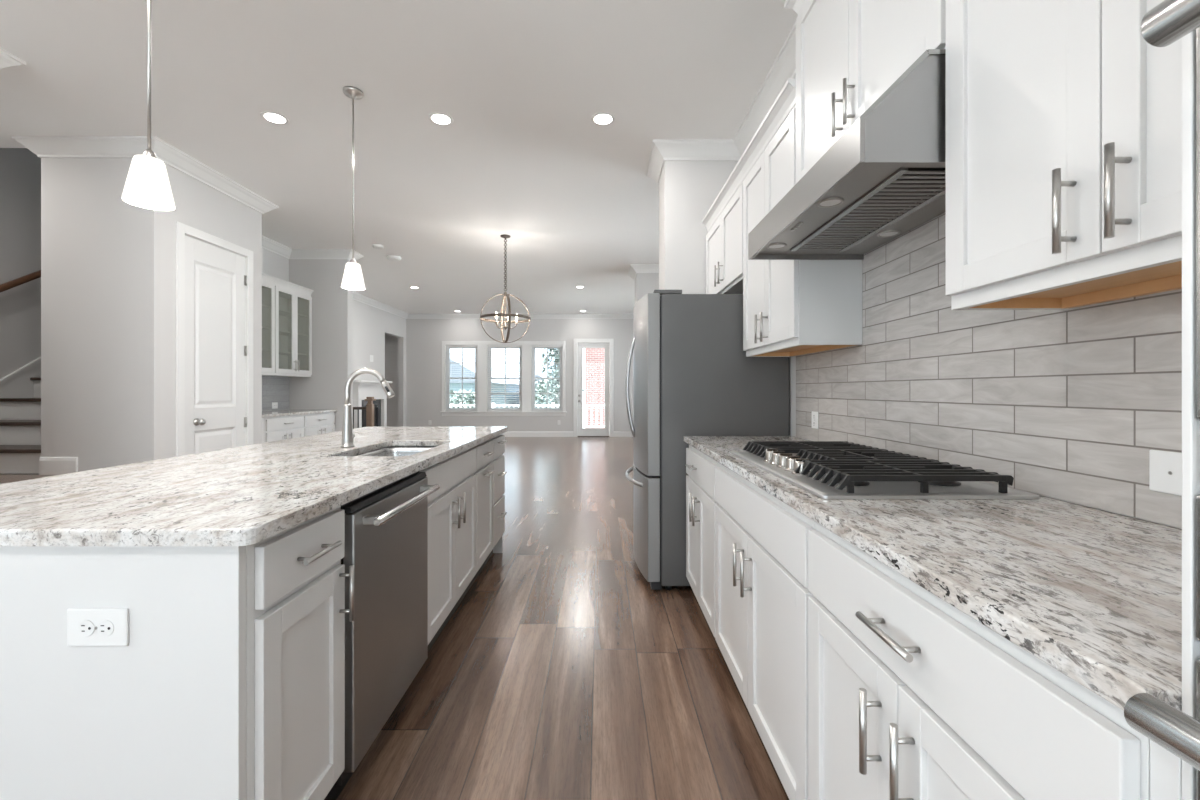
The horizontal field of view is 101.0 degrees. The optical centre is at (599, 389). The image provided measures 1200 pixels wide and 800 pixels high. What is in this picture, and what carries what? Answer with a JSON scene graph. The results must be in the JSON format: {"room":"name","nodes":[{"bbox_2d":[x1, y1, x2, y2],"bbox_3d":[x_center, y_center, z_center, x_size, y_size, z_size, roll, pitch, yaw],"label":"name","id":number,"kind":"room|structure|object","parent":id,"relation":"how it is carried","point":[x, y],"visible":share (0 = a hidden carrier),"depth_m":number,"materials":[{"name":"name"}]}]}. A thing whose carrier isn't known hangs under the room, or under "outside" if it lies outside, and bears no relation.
{"room":"kitchen","nodes":[
{"label":"kitchen","id":0,"kind":"room"},
{"bbox_2d":[0,148,40,474],"bbox_3d":[-5.085,-1.380,5.560,1.250,5.200,5.380,0,0,0],"label":"wall","id":1,"kind":"structure","parent":0,"point":[20,168],"depth_m":4.75,"materials":[{"name":"paint"}]},
{"bbox_2d":[0,270,40,292],"bbox_3d":[-5.510,-1.445,5.312,0.099,2.007,2.950,0,0,0],"label":"handrail","id":2,"kind":"object","parent":1,"relation":"attached to","point":[32,276],"visible":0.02,"depth_m":4.67,"materials":[{"name":"brown wood"}]},
{"bbox_2d":[11,136,658,318],"bbox_3d":[-1.225,-1.913,8.371,7.650,0.115,9.058,0,0,0],"label":"trim","id":3,"kind":"structure","parent":1,"relation":"attached to","point":[42,146],"depth_m":4.49,"materials":[{"name":"paint"}]},
{"bbox_2d":[0,475,55,483],"bbox_3d":[-4.853,0.686,3.409,1.414,0.024,1.078,0,0,0],"label":"floor","id":4,"kind":"structure","parent":0,"point":[4,479],"depth_m":3.81,"materials":[{"name":"brown wood"}]},
{"bbox_2d":[0,357,40,473],"bbox_3d":[-5.011,-0.493,5.395,1.095,2.334,2.890,0,0,0],"label":"staircase","id":5,"kind":"structure","parent":4,"relation":"on","point":[20,390],"depth_m":4.34,"materials":[{"name":"paint"}]},
{"bbox_2d":[41,158,261,471],"bbox_3d":[-4.010,-0.375,4.580,0.900,3.190,1.260,0,0,0],"label":"wall","id":6,"kind":"structure","parent":0,"point":[108,263],"depth_m":3.95,"materials":[{"name":"paint"}]},
{"bbox_2d":[39,457,77,474],"bbox_3d":[-4.313,0.604,3.942,0.295,0.140,0.016,0,0,0],"label":"baseboard","id":7,"kind":"structure","parent":6,"relation":"attached to","point":[47,465],"depth_m":3.93,"materials":[{"name":"paint"}]},
{"bbox_2d":[176,221,252,456],"bbox_3d":[-3.601,-0.098,4.605,0.118,2.635,0.910,0,0,0],"label":"trim","id":8,"kind":"structure","parent":6,"relation":"attached to","point":[182,229],"depth_m":4.22,"materials":[{"name":"paint"}]},
{"bbox_2d":[185,235,246,454],"bbox_3d":[-3.551,-0.063,4.610,0.107,2.542,0.758,0,0,0],"label":"door","id":9,"kind":"structure","parent":6,"relation":"in","point":[215,277],"depth_m":4.57,"materials":[{"name":"paint"}]},
{"bbox_2d":[262,376,289,410],"bbox_3d":[-4.406,0.042,6.117,0.008,0.463,1.803,0,0,0],"label":"tile","id":10,"kind":"structure","parent":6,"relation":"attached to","point":[274,388],"depth_m":6.71,"materials":[{"name":"grey tile"}]},
{"bbox_2d":[272,402,277,408],"bbox_3d":[-4.398,0.210,6.696,0.008,0.085,0.115,0,0,0],"label":"niche outlet","id":11,"kind":"object","parent":10,"relation":"attached to","point":[274,404],"visible":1,"depth_m":6.69,"materials":[{"name":"white plastic"}]},
{"bbox_2d":[262,248,288,410],"bbox_3d":[-4.435,-0.375,6.189,0.050,3.190,1.959,0,0,0],"label":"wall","id":12,"kind":"structure","parent":0,"point":[273,264],"depth_m":6.73,"materials":[{"name":"paint"}]},
{"bbox_2d":[262,272,276,374],"bbox_3d":[-4.212,-0.796,5.800,0.380,1.222,0.779,0,0,0],"label":"upper cabinet","id":13,"kind":"object","parent":12,"relation":"attached to","point":[268,287],"visible":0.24,"depth_m":6.17,"materials":[{"name":"paint"}]},
{"bbox_2d":[262,278,313,376],"bbox_3d":[-4.212,-0.796,6.590,0.380,1.222,0.798,0,0,0],"label":"upper cabinet","id":14,"kind":"object","parent":12,"relation":"attached to","point":[293,302],"visible":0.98,"depth_m":6.81,"materials":[{"name":"paint"}]},
{"bbox_2d":[279,309,307,316],"bbox_3d":[-4.251,-1.034,6.590,0.282,0.018,0.760,0,0,0],"label":"shelf","id":15,"kind":"object","parent":14,"relation":"attached to","point":[282,313],"depth_m":6.76,"materials":[{"name":"paint"}]},
{"bbox_2d":[279,330,307,335],"bbox_3d":[-4.251,-0.764,6.590,0.282,0.018,0.760,0,0,0],"label":"shelf","id":16,"kind":"object","parent":14,"relation":"attached to","point":[281,332],"depth_m":6.75,"materials":[{"name":"glass"}]},
{"bbox_2d":[279,351,307,355],"bbox_3d":[-4.251,-0.494,6.590,0.282,0.018,0.760,0,0,0],"label":"shelf","id":17,"kind":"object","parent":14,"relation":"attached to","point":[281,353],"depth_m":6.79,"materials":[{"name":"glass"}]},
{"bbox_2d":[289,259,352,431],"bbox_3d":[-3.995,-0.375,7.095,0.830,3.190,0.150,0,0,0],"label":"wall","id":18,"kind":"structure","parent":0,"point":[332,305],"depth_m":7.02,"materials":[{"name":"paint"}]},
{"bbox_2d":[353,299,405,426],"bbox_3d":[-5.125,-0.375,10.035,0.150,3.190,5.730,0,0,0],"label":"wall","id":19,"kind":"structure","parent":0,"point":[371,324],"depth_m":11.23,"materials":[{"name":"paint"}]},
{"bbox_2d":[385,334,397,426],"bbox_3d":[-5.700,-0.375,12.065,1.000,3.190,1.970,0,0,0],"label":"wall","id":20,"kind":"structure","parent":0,"point":[391,342],"depth_m":12.90,"materials":[{"name":"paint"}]},
{"bbox_2d":[0,0,797,313],"bbox_3d":[-1.750,-2.040,4.725,9.100,0.140,16.650,0,0,0],"label":"ceiling","id":21,"kind":"structure","parent":0,"point":[522,156],"depth_m":3.43,"materials":[{"name":"paint"}]},
{"bbox_2d":[122,0,174,210],"bbox_3d":[-1.630,-1.321,1.790,0.144,1.296,0.144,0,0,0],"label":"pendant light","id":22,"kind":"object","parent":21,"relation":"hanging from","point":[147,185],"visible":1,"depth_m":1.77,"materials":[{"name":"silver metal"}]},
{"bbox_2d":[260,111,288,124],"bbox_3d":[-2.354,-1.966,3.585,0.176,0.006,0.176,0,0,0],"label":"recessed light","id":23,"kind":"object","parent":21,"relation":"in","point":[272,117],"visible":1,"depth_m":3.58,"materials":[{"name":"white plastic"}]},
{"bbox_2d":[341,86,364,289],"bbox_3d":[-1.630,-1.321,3.270,0.144,1.296,0.144,0,0,0],"label":"pendant light","id":24,"kind":"object","parent":21,"relation":"hanging from","point":[352,279],"visible":1,"depth_m":3.25,"materials":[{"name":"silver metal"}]},
{"bbox_2d":[372,244,383,248],"bbox_3d":[-3.027,-1.949,6.748,0.140,0.040,0.140,0,0,0],"label":"smoke detector","id":25,"kind":"object","parent":21,"relation":"attached to","point":[376,246],"visible":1,"depth_m":6.71,"materials":[{"name":"white plastic"}]},
{"bbox_2d":[387,255,400,260],"bbox_3d":[-3.051,-1.947,7.332,0.200,0.046,0.200,0,0,0],"label":"smoke detector","id":26,"kind":"object","parent":21,"relation":"attached to","point":[389,257],"visible":1,"depth_m":7.27,"materials":[{"name":"white plastic"}]},
{"bbox_2d":[428,112,453,125],"bbox_3d":[-1.156,-1.966,3.598,0.176,0.006,0.176,0,0,0],"label":"recessed light","id":27,"kind":"object","parent":21,"relation":"in","point":[442,119],"visible":1,"depth_m":3.60,"materials":[{"name":"white plastic"}]},
{"bbox_2d":[480,234,530,342],"bbox_3d":[-1.208,-1.285,6.330,0.638,1.368,0.638,0,0,0],"label":"globe chandelier","id":28,"kind":"object","parent":21,"relation":"hanging from","point":[504,236],"visible":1,"depth_m":6.32,"materials":[{"name":"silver metal"}]},
{"bbox_2d":[591,112,614,125],"bbox_3d":[0.022,-1.966,3.598,0.176,0.006,0.176,0,0,0],"label":"recessed light","id":29,"kind":"object","parent":21,"relation":"in","point":[602,118],"visible":1,"depth_m":3.60,"materials":[{"name":"white plastic"}]},
{"bbox_2d":[406,319,632,436],"bbox_3d":[-1.225,-0.375,12.975,7.950,3.190,0.150,0,0,0],"label":"wall","id":30,"kind":"structure","parent":0,"point":[424,337],"depth_m":12.90,"materials":[{"name":"paint"}]},
{"bbox_2d":[446,347,476,409],"bbox_3d":[-3.609,-0.309,12.988,0.834,1.728,0.065,0,0,0],"label":"window","id":31,"kind":"structure","parent":30,"relation":"in","point":[448,363],"depth_m":12.96,"materials":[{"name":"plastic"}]},
{"bbox_2d":[446,345,476,410],"bbox_3d":[-3.609,-0.310,12.927,0.818,1.719,0.046,0,0,0],"label":"window blind","id":32,"kind":"object","parent":31,"relation":"attached to","point":[446,345],"visible":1,"depth_m":12.90,"materials":[{"name":"white plastic"}]},
{"bbox_2d":[442,341,564,410],"bbox_3d":[-2.508,-0.361,12.891,3.218,1.832,0.018,0,0,0],"label":"trim","id":33,"kind":"structure","parent":30,"relation":"attached to","point":[481,345],"depth_m":12.88,"materials":[{"name":"paint"}]},
{"bbox_2d":[440,411,566,415],"bbox_3d":[-2.508,0.615,12.895,3.278,0.120,0.110,0,0,0],"label":"trim","id":34,"kind":"structure","parent":30,"relation":"attached to","point":[444,413],"depth_m":12.88,"materials":[{"name":"paint"}]},
{"bbox_2d":[488,347,521,408],"bbox_3d":[-2.482,-0.309,12.988,0.899,1.728,0.065,0,0,0],"label":"window","id":35,"kind":"structure","parent":30,"relation":"in","point":[490,363],"depth_m":12.96,"materials":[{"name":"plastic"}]},
{"bbox_2d":[488,345,521,410],"bbox_3d":[-2.482,-0.310,12.927,0.883,1.719,0.046,0,0,0],"label":"window blind","id":36,"kind":"object","parent":35,"relation":"attached to","point":[488,345],"visible":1,"depth_m":12.92,"materials":[{"name":"white plastic"}]},
{"bbox_2d":[503,431,572,436],"bbox_3d":[-2.873,1.150,12.810,4.354,0.140,0.180,0,0,0],"label":"baseboard","id":37,"kind":"structure","parent":30,"relation":"attached to","point":[508,433],"depth_m":12.88,"materials":[{"name":"paint"}]},
{"bbox_2d":[532,347,561,409],"bbox_3d":[-1.381,-0.309,12.988,0.808,1.728,0.065,0,0,0],"label":"window","id":38,"kind":"structure","parent":30,"relation":"in","point":[533,348],"depth_m":12.96,"materials":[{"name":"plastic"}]},
{"bbox_2d":[532,345,561,410],"bbox_3d":[-1.381,-0.310,12.927,0.792,1.719,0.046,0,0,0],"label":"window blind","id":39,"kind":"object","parent":38,"relation":"attached to","point":[532,345],"visible":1,"depth_m":12.90,"materials":[{"name":"white plastic"}]},
{"bbox_2d":[577,343,608,436],"bbox_3d":[-0.169,-0.003,12.936,0.834,2.443,0.168,0,0,0],"label":"door","id":40,"kind":"structure","parent":30,"relation":"in","point":[582,432],"depth_m":12.93,"materials":[{"name":"paint"}]},
{"bbox_2d":[573,339,613,436],"bbox_3d":[-0.169,-0.057,12.891,1.042,2.554,0.018,0,0,0],"label":"trim","id":41,"kind":"structure","parent":30,"relation":"attached to","point":[575,341],"depth_m":12.88,"materials":[{"name":"paint"}]},
{"bbox_2d":[614,431,632,436],"bbox_3d":[1.478,1.150,12.892,2.243,0.140,0.016,0,0,0],"label":"baseboard","id":42,"kind":"structure","parent":30,"relation":"attached to","point":[616,433],"depth_m":12.88,"materials":[{"name":"paint"}]},
{"bbox_2d":[336,437,788,799],"bbox_3d":[-1.750,1.280,4.725,9.100,0.120,16.650,0,0,0],"label":"floor","id":43,"kind":"structure","parent":0,"point":[560,673],"depth_m":2.06,"materials":[{"name":"brown wood"}]},
{"bbox_2d":[0,434,502,799],"bbox_3d":[-1.075,0.764,2.357,0.690,0.910,2.715,0,0,0],"label":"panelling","id":44,"kind":"object","parent":43,"relation":"on","point":[161,715],"visible":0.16,"depth_m":1.00,"materials":[{"name":"paint"}]},
{"bbox_2d":[67,608,128,645],"bbox_3d":[-1.011,0.478,0.996,0.122,0.076,0.008,0,0,0],"label":"island outlet","id":45,"kind":"object","parent":44,"relation":"attached to","point":[85,626],"visible":1,"depth_m":0.99,"materials":[{"name":"white plastic"}]},
{"bbox_2d":[78,620,94,635],"bbox_3d":[-1.031,0.478,0.993,0.033,0.033,0.002,0,0,0],"label":"socket","id":46,"kind":"object","parent":45,"relation":"attached to","point":[85,627],"depth_m":0.99,"materials":[{"name":"white plastic"}]},
{"bbox_2d":[97,620,113,635],"bbox_3d":[-0.992,0.478,0.993,0.033,0.033,0.002,0,0,0],"label":"socket","id":47,"kind":"object","parent":45,"relation":"attached to","point":[104,627],"depth_m":0.99,"materials":[{"name":"white plastic"}]},
{"bbox_2d":[265,415,303,442],"bbox_3d":[-4.055,0.764,5.910,0.706,0.910,0.719,0,0,0],"label":"base cabinet","id":48,"kind":"object","parent":43,"relation":"on","point":[281,427],"visible":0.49,"depth_m":5.86,"materials":[{"name":"paint"}]},
{"bbox_2d":[262,418,264,442],"bbox_3d":[-4.070,0.715,5.386,0.620,0.811,0.327,0,0,0],"label":"filler panel","id":49,"kind":"object","parent":48,"relation":"attached to","point":[263,419],"visible":0.09,"depth_m":5.53,"materials":[{"name":"paint"}]},
{"bbox_2d":[246,506,353,799],"bbox_3d":[-1.035,0.764,1.208,0.726,0.910,0.372,0,0,0],"label":"base cabinet","id":50,"kind":"object","parent":43,"relation":"on","point":[295,576],"visible":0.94,"depth_m":1.17,"materials":[{"name":"paint"}]},
{"bbox_2d":[303,412,334,435],"bbox_3d":[-4.055,0.764,6.636,0.706,0.910,0.728,0,0,0],"label":"base cabinet","id":51,"kind":"object","parent":43,"relation":"on","point":[317,423],"visible":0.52,"depth_m":6.58,"materials":[{"name":"paint"}]},
{"bbox_2d":[262,409,336,417],"bbox_3d":[-4.067,0.291,6.117,0.684,0.033,1.801,0,0,0],"label":"countertop","id":52,"kind":"structure","parent":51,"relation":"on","point":[274,413],"depth_m":6.33,"materials":[{"name":"white stone"}]},
{"bbox_2d":[353,397,375,428],"bbox_3d":[-4.644,0.673,9.300,0.807,1.091,0.150,0,0,0],"label":"stair railing","id":53,"kind":"object","parent":43,"relation":"on","point":[369,408],"visible":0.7,"depth_m":9.26,"materials":[{"name":"brown wood"}]},
{"bbox_2d":[353,380,391,428],"bbox_3d":[-4.939,0.507,10.770,0.220,1.423,1.500,0,0,0],"label":"fireplace","id":54,"kind":"object","parent":43,"relation":"on","point":[362,389],"visible":0.55,"depth_m":10.63,"materials":[{"name":"paint"}]},
{"bbox_2d":[353,380,391,382],"bbox_3d":[-4.939,-0.179,10.770,0.220,0.050,1.500,0,0,0],"label":"mantel shelf","id":55,"kind":"object","parent":54,"relation":"attached to","point":[354,381],"depth_m":10.28,"materials":[{"name":"paint"}]},
{"bbox_2d":[324,471,439,799],"bbox_3d":[-0.978,0.772,1.704,0.684,0.894,0.603,0,0,0],"label":"dishwasher","id":56,"kind":"object","parent":43,"relation":"on","point":[386,528],"visible":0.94,"depth_m":1.58,"materials":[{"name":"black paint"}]},
{"bbox_2d":[391,446,475,650],"bbox_3d":[-1.035,0.764,2.432,0.726,0.910,0.839,0,0,0],"label":"base cabinet","id":57,"kind":"object","parent":43,"relation":"on","point":[451,508],"visible":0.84,"depth_m":2.37,"materials":[{"name":"paint"}]},
{"bbox_2d":[461,439,494,600],"bbox_3d":[-1.035,0.764,3.079,0.726,0.910,0.451,0,0,0],"label":"base cabinet","id":58,"kind":"object","parent":43,"relation":"on","point":[484,471],"visible":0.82,"depth_m":3.06,"materials":[{"name":"paint"}]},
{"bbox_2d":[480,434,506,571],"bbox_3d":[-1.035,0.764,3.503,0.726,0.910,0.393,0,0,0],"label":"base cabinet","id":59,"kind":"object","parent":43,"relation":"on","point":[498,461],"visible":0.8,"depth_m":3.46,"materials":[{"name":"paint"}]},
{"bbox_2d":[0,427,507,545],"bbox_3d":[-1.222,0.291,2.355,1.065,0.033,2.760,0,0,0],"label":"countertop","id":60,"kind":"structure","parent":59,"relation":"on","point":[249,494],"depth_m":1.35,"materials":[{"name":"white stone"}]},
{"bbox_2d":[340,368,394,447],"bbox_3d":[-1.125,0.084,2.414,0.267,0.380,0.111,0,0,0],"label":"kitchen faucet","id":61,"kind":"object","parent":60,"relation":"on","point":[348,435],"visible":1,"depth_m":2.38,"materials":[{"name":"silver metal"}]},
{"bbox_2d":[355,446,436,455],"bbox_3d":[-0.975,0.410,2.380,0.382,0.202,0.672,0,0,0],"label":"sink","id":62,"kind":"object","parent":60,"relation":"in","point":[395,450],"visible":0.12,"depth_m":2.70,"materials":[{"name":"metal"}]},
{"bbox_2d":[685,445,718,636],"bbox_3d":[0.812,0.764,2.578,0.681,0.910,0.754,0,0,0],"label":"base cabinet","id":63,"kind":"object","parent":43,"relation":"on","point":[700,468],"visible":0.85,"depth_m":2.51,"materials":[{"name":"paint"}]},
{"bbox_2d":[684,436,1181,710],"bbox_3d":[0.827,0.291,1.709,0.654,0.033,2.512,0,0,0],"label":"countertop","id":64,"kind":"structure","parent":63,"relation":"on","point":[1094,595],"depth_m":0.78,"materials":[{"name":"white stone"}]},
{"bbox_2d":[729,441,1038,498],"bbox_3d":[0.837,0.246,1.702,0.550,0.056,0.915,0,0,0],"label":"gas cooktop","id":65,"kind":"object","parent":64,"relation":"in","point":[824,469],"visible":1,"depth_m":1.41,"materials":[{"name":"metal"}]},
{"bbox_2d":[625,290,788,589],"bbox_3d":[0.660,0.305,3.440,0.966,1.830,0.910,0,0,0],"label":"refrigerator","id":66,"kind":"object","parent":43,"relation":"on","point":[693,375],"visible":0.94,"depth_m":2.98,"materials":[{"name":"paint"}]},
{"bbox_2d":[715,463,814,799],"bbox_3d":[0.812,0.764,1.711,0.681,0.910,0.977,0,0,0],"label":"base cabinet","id":67,"kind":"object","parent":43,"relation":"on","point":[762,593],"visible":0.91,"depth_m":1.54,"materials":[{"name":"paint"}]},
{"bbox_2d":[808,522,1181,799],"bbox_3d":[0.812,0.764,0.837,0.681,0.910,0.769,0,0,0],"label":"base cabinet","id":68,"kind":"object","parent":43,"relation":"on","point":[911,696],"depth_m":0.76,"materials":[{"name":"paint"}]},
{"bbox_2d":[1182,29,1199,799],"bbox_3d":[0.809,-0.025,0.056,0.674,2.489,0.792,0,0,0],"label":"tall cabinet","id":69,"kind":"object","parent":43,"relation":"on","point":[1190,424],"visible":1,"depth_m":0.45,"materials":[{"name":"paint"}]},
{"bbox_2d":[1124,494,1199,799],"bbox_3d":[0.763,0.497,0.056,0.634,0.821,0.774,0,0,0],"label":"wall oven","id":70,"kind":"object","parent":69,"relation":"in","point":[1174,730],"visible":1,"depth_m":0.40,"materials":[{"name":"paint"}]},
{"bbox_2d":[1141,0,1199,420],"bbox_3d":[0.763,-0.468,0.056,0.634,1.001,0.774,0,0,0],"label":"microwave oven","id":71,"kind":"object","parent":69,"relation":"in","point":[1169,21],"visible":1,"depth_m":0.40,"materials":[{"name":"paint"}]},
{"bbox_2d":[635,273,658,303],"bbox_3d":[1.593,-0.375,8.100,2.015,3.190,0.500,0,0,0],"label":"wall","id":72,"kind":"structure","parent":0,"point":[645,283],"depth_m":7.85,"materials":[{"name":"paint"}]},
{"bbox_2d":[659,160,738,293],"bbox_3d":[1.012,-0.375,4.210,0.975,3.190,0.420,0,0,0],"label":"wall","id":73,"kind":"structure","parent":0,"point":[688,189],"depth_m":4.00,"materials":[{"name":"paint"}]},
{"bbox_2d":[789,76,1181,528],"bbox_3d":[1.230,-0.375,0.250,0.150,3.190,7.500,0,0,0],"label":"wall","id":74,"kind":"structure","parent":0,"point":[792,360],"depth_m":2.96,"materials":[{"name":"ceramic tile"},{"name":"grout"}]},
{"bbox_2d":[646,22,795,182],"bbox_3d":[0.959,-1.913,0.514,1.083,0.115,8.028,0,0,0],"label":"trim","id":75,"kind":"structure","parent":74,"relation":"attached to","point":[783,69],"depth_m":3.84,"materials":[{"name":"paint"}]},
{"bbox_2d":[702,163,745,293],"bbox_3d":[0.979,-1.020,3.468,0.334,0.680,1.033,0,0,0],"label":"upper cabinet","id":76,"kind":"object","parent":74,"relation":"attached to","point":[723,221],"visible":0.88,"depth_m":3.37,"materials":[{"name":"paint"}]},
{"bbox_2d":[738,79,861,356],"bbox_3d":[0.979,-0.779,2.555,0.334,1.162,0.788,0,0,0],"label":"upper cabinet","id":77,"kind":"object","parent":74,"relation":"attached to","point":[791,308],"visible":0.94,"depth_m":2.32,"materials":[{"name":"paint"}]},
{"bbox_2d":[784,0,945,182],"bbox_3d":[0.979,-1.284,1.694,0.334,0.871,1.028,0,0,0],"label":"upper cabinet","id":78,"kind":"object","parent":74,"relation":"attached to","point":[849,53],"visible":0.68,"depth_m":1.70,"materials":[{"name":"paint"}]},
{"bbox_2d":[748,49,945,259],"bbox_3d":[0.896,-0.707,1.692,0.500,0.279,0.926,0,0,0],"label":"range hood","id":79,"kind":"object","parent":78,"relation":"attached to","point":[892,157],"visible":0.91,"depth_m":1.44,"materials":[{"name":"metal"}]},
{"bbox_2d":[767,243,786,248],"bbox_3d":[0.721,-0.588,2.020,0.078,0.010,0.078,0,0,0],"label":"lamp","id":80,"kind":"object","parent":79,"relation":"on","point":[773,245],"depth_m":2.02,"materials":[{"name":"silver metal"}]},
{"bbox_2d":[817,197,843,207],"bbox_3d":[0.721,-0.588,1.550,0.078,0.010,0.078,0,0,0],"label":"lamp","id":81,"kind":"object","parent":79,"relation":"on","point":[828,202],"depth_m":1.55,"materials":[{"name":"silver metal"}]},
{"bbox_2d":[877,230,900,237],"bbox_3d":[1.085,-0.588,1.860,0.078,0.010,0.078,0,0,0],"label":"lamp","id":82,"kind":"object","parent":79,"relation":"on","point":[883,233],"depth_m":1.86,"materials":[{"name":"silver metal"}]},
{"bbox_2d":[796,187,1181,527],"bbox_3d":[1.151,-0.303,1.275,0.008,1.153,3.250,0,0,0],"label":"wall tile","id":83,"kind":"structure","parent":74,"relation":"attached to","point":[1071,404],"depth_m":1.38,"materials":[{"name":"grey tile"}]},
{"bbox_2d":[812,411,817,428],"bbox_3d":[1.143,0.160,2.635,0.008,0.090,0.075,0,0,0],"label":"wall outlet","id":84,"kind":"object","parent":83,"relation":"attached to","point":[814,414],"visible":1,"depth_m":2.62,"materials":[{"name":"white plastic"}]},
{"bbox_2d":[1149,450,1181,495],"bbox_3d":[1.143,0.166,0.967,0.007,0.085,0.125,0,0,0],"label":"blank wall plate","id":85,"kind":"object","parent":83,"relation":"attached to","point":[1165,467],"visible":0.66,"depth_m":1.00,"materials":[{"name":"white plastic"}]},
{"bbox_2d":[946,0,1181,309],"bbox_3d":[0.979,-0.779,0.840,0.334,1.162,0.772,0,0,0],"label":"upper cabinet","id":86,"kind":"object","parent":74,"relation":"attached to","point":[1064,123],"visible":0.99,"depth_m":0.94,"materials":[{"name":"paint"}]},
{"bbox_3d":[-1.500,1.340,14.480,11.000,0.160,2.840,0,0,0],"label":"deck","id":87,"kind":"object","parent":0,"visible":0},
{"bbox_2d":[450,403,604,426],"bbox_3d":[-1.500,0.831,15.800,11.000,0.857,0.100,0,0,0],"label":"deck railing","id":88,"kind":"object","parent":87,"relation":"on","point":[552,405],"visible":0.11,"depth_m":15.78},
{"label":"outside","id":89,"kind":"structure","parent":0,"visible":0},
{"bbox_2d":[583,407,584,427],"bbox_3d":[0.000,4.320,66.550,120.000,0.200,106.900,0,0,0],"label":"ground","id":90,"kind":"structure","parent":89,"point":[583,407],"depth_m":78.82,"materials":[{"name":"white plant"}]},
{"bbox_2d":[450,389,474,407],"bbox_3d":[-6.636,2.074,23.984,2.274,4.301,2.167,0,0,0],"label":"tree","id":91,"kind":"object","parent":90,"relation":"on","point":[456,399],"visible":0.38,"depth_m":23.47,"materials":[{"name":"green plant"}]},
{"bbox_2d":[450,352,518,406],"bbox_3d":[-9.300,0.920,32.500,7.100,6.600,11.700,0,0,0],"label":"neighbor house","id":92,"kind":"structure","parent":90,"relation":"on","point":[455,369],"depth_m":28.35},
{"bbox_2d":[517,374,553,407],"bbox_3d":[-4.150,1.570,37.500,3.200,5.300,9.700,0,0,0],"label":"neighbor house","id":93,"kind":"structure","parent":90,"relation":"on","point":[543,400],"depth_m":33.00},
{"bbox_2d":[540,349,559,407],"bbox_3d":[-1.595,0.246,19.505,1.642,7.955,1.676,0,0,0],"label":"tree","id":94,"kind":"object","parent":90,"relation":"on","point":[554,370],"visible":0.17,"depth_m":19.34,"materials":[{"name":"green plant"}]},
{"bbox_2d":[535,379,584,407],"bbox_3d":[-2.583,1.719,29.981,3.357,5.010,3.361,0,0,0],"label":"tree","id":95,"kind":"object","parent":90,"relation":"on","point":[552,398],"visible":0.27,"depth_m":29.42,"materials":[{"name":"green plant"}]},
{"bbox_2d":[585,348,604,427],"bbox_3d":[3.190,-2.030,25.500,8.320,12.500,9.700,0,0,0],"label":"brick house","id":96,"kind":"structure","parent":90,"relation":"on","point":[594,357],"depth_m":21.00,"materials":[{"name":"brick"}]},
{"bbox_3d":[-4.635,-0.375,-0.315,2.150,3.190,6.370,0,0,0],"label":"wall","id":97,"kind":"structure","parent":0,"visible":0},
{"bbox_2d":[0,48,25,67],"bbox_3d":[-4.506,-1.913,-0.261,2.108,0.115,6.478,0,0,0],"label":"trim","id":98,"kind":"structure","parent":97,"relation":"attached to","point":[7,59],"depth_m":2.91,"materials":[{"name":"paint"}]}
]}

